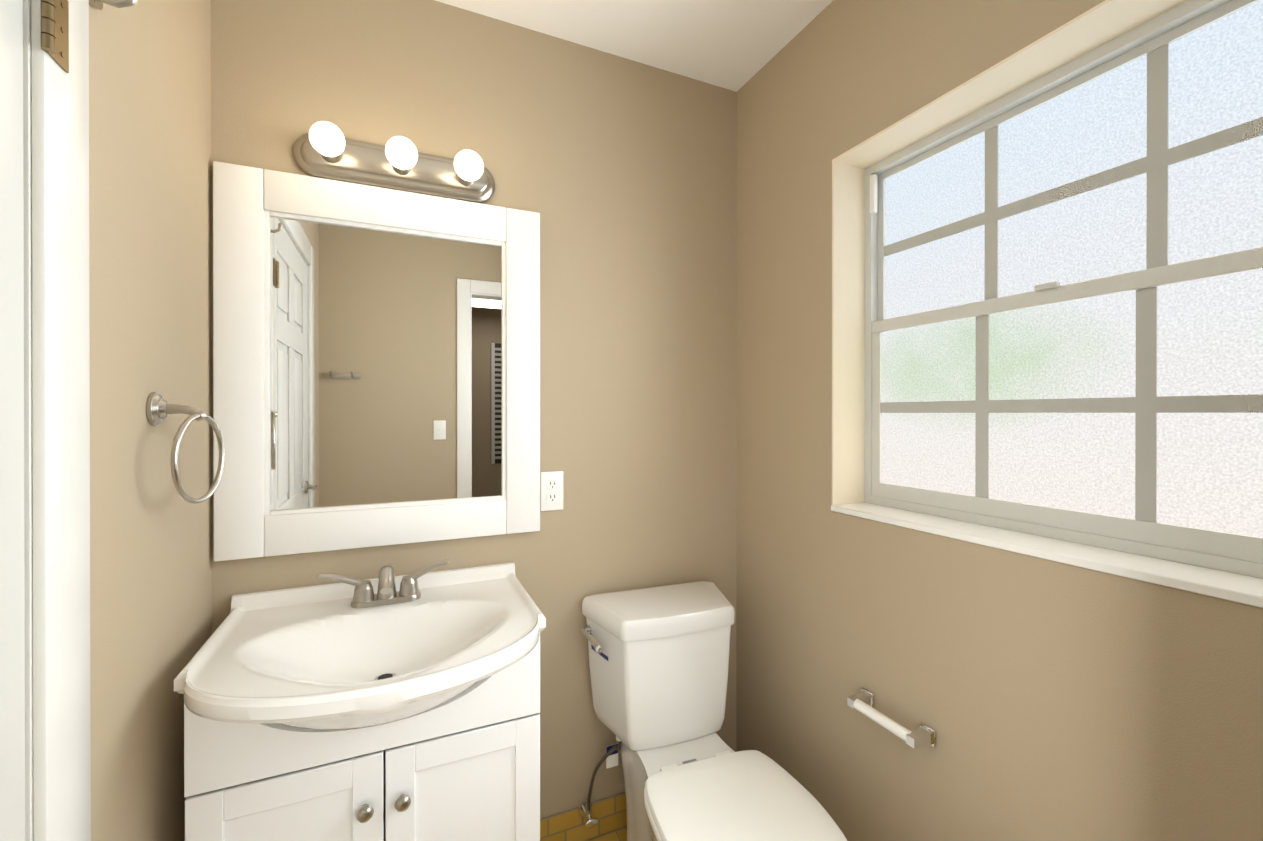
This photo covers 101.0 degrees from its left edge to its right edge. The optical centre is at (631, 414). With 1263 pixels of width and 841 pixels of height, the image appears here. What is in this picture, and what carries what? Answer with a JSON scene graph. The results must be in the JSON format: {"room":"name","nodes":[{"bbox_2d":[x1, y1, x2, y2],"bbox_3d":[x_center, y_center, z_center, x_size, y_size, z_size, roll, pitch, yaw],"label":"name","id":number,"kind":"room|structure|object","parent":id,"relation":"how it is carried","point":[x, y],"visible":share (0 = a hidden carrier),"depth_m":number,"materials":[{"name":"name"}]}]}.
{"room":"bathroom","nodes":[
{"label":"bathroom","id":0,"kind":"room"},
{"bbox_2d":[89,0,211,840],"bbox_3d":[-0.634,0.092,0.314,0.100,2.440,1.951,0,0,-24],"label":"wall","id":1,"kind":"structure","parent":0,"point":[150,306],"depth_m":0.91,"materials":[{"name":"beige paint"}]},
{"bbox_2d":[0,0,68,840],"bbox_3d":[-0.555,0.291,0.279,0.091,2.018,0.848,0,0,-24],"label":"door","id":2,"kind":"structure","parent":1,"relation":"in","point":[55,30],"depth_m":0.60,"materials":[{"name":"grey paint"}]},
{"bbox_2d":[23,0,90,840],"bbox_3d":[-0.592,0.244,0.236,0.112,2.136,1.012,0,0,-24],"label":"door frame","id":3,"kind":"structure","parent":1,"relation":"attached to","point":[57,446],"depth_m":0.65,"materials":[{"name":"white paint"}]},
{"bbox_2d":[89,0,137,9],"bbox_3d":[-0.744,-0.603,0.752,0.058,0.044,0.032,0,0,-24],"label":"robe hook","id":4,"kind":"object","parent":1,"relation":"attached to","point":[96,4],"visible":0.96,"depth_m":0.75,"materials":[{"name":"silver metal"}]},
{"bbox_2d":[146,392,224,503],"bbox_3d":[-0.816,0.062,0.949,0.084,0.203,0.163,0,0,-24],"label":"towel ring","id":5,"kind":"object","parent":1,"relation":"attached to","point":[159,408],"visible":1,"depth_m":0.93,"materials":[{"name":"silver metal"}]},
{"bbox_2d":[211,0,736,818],"bbox_3d":[-0.284,0.089,1.594,1.786,2.440,0.100,0,0,-24],"label":"wall","id":6,"kind":"structure","parent":0,"point":[617,174],"depth_m":1.59,"materials":[{"name":"beige paint"}]},
{"bbox_2d":[213,161,539,560],"bbox_3d":[-0.622,-0.123,1.373,0.770,0.929,0.024,0,0,-24],"label":"framed mirror","id":7,"kind":"object","parent":6,"relation":"attached to","point":[376,366],"visible":0.98,"depth_m":1.34,"materials":[{"name":"white paint"}]},
{"bbox_2d":[294,121,494,202],"bbox_3d":[-0.584,-0.647,1.323,0.485,0.108,0.144,0,0,-24],"label":"sconce","id":8,"kind":"object","parent":6,"relation":"attached to","point":[325,150],"visible":1,"depth_m":1.33,"materials":[{"name":"silver metal"}]},
{"bbox_2d":[541,471,562,510],"bbox_3d":[-0.237,0.229,1.555,0.070,0.116,0.010,0,0,-24],"label":"electrical outlet plate","id":9,"kind":"object","parent":6,"relation":"attached to","point":[551,490],"visible":1,"depth_m":1.55,"materials":[{"name":"white plastic"}]},
{"bbox_2d":[540,792,626,840],"bbox_3d":[-0.314,1.255,1.524,1.470,0.108,0.009,0,0,-24],"label":"baseboard","id":10,"kind":"structure","parent":6,"relation":"attached to","point":[609,813],"depth_m":1.59,"materials":[{"name":"yellow tile"}]},
{"bbox_2d":[586,827,625,840],"bbox_3d":[0.115,1.351,0.707,1.786,0.080,2.051,0,0,-24],"label":"floor","id":11,"kind":"structure","parent":0,"point":[618,834],"depth_m":1.61,"materials":[{"name":"yellow tile"}]},
{"bbox_2d":[174,560,545,840],"bbox_3d":[-0.530,0.839,1.121,0.662,0.944,0.562,0,0,-24],"label":"bathroom vanity","id":12,"kind":"object","parent":11,"relation":"on","point":[387,704],"visible":1,"depth_m":1.08,"materials":[{"name":"white wood"}]},
{"bbox_2d":[317,560,449,607],"bbox_3d":[-0.587,0.414,1.247,0.294,0.095,0.142,0,0,-24],"label":"faucet","id":13,"kind":"object","parent":12,"relation":"on","point":[409,595],"depth_m":1.27,"materials":[{"name":"silver metal"}]},
{"bbox_2d":[578,581,846,840],"bbox_3d":[0.214,0.930,1.298,0.462,0.759,0.832,0,0,-24],"label":"toilet","id":14,"kind":"object","parent":11,"relation":"on","point":[659,662],"visible":0.98,"depth_m":1.42,"materials":[{"name":"white ceramic"}]},
{"bbox_2d":[435,0,832,91],"bbox_3d":[0.115,-1.169,0.701,1.786,0.080,2.051,0,0,-24],"label":"ceiling","id":15,"kind":"structure","parent":0,"point":[735,45],"depth_m":1.52,"materials":[{"name":"white paint"}]},
{"bbox_2d":[736,0,1262,840],"bbox_3d":[0.859,0.091,0.983,0.200,2.440,1.951,0,0,-24],"label":"wall","id":16,"kind":"structure","parent":0,"point":[1048,700],"depth_m":1.20,"materials":[{"name":"beige paint"}]},
{"bbox_2d":[847,688,935,748],"bbox_3d":[0.605,0.718,1.231,0.060,0.038,0.203,0,0,-24],"label":"paper holder","id":17,"kind":"object","parent":16,"relation":"attached to","point":[922,735],"visible":1,"depth_m":1.19,"materials":[{"name":"silver metal"}]},
{"bbox_2d":[831,0,1262,607],"bbox_3d":[0.816,-0.215,1.029,0.171,0.961,0.945,0,0,-24],"label":"window","id":18,"kind":"structure","parent":16,"relation":"in","point":[1064,302],"depth_m":1.02,"materials":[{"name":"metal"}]}
]}

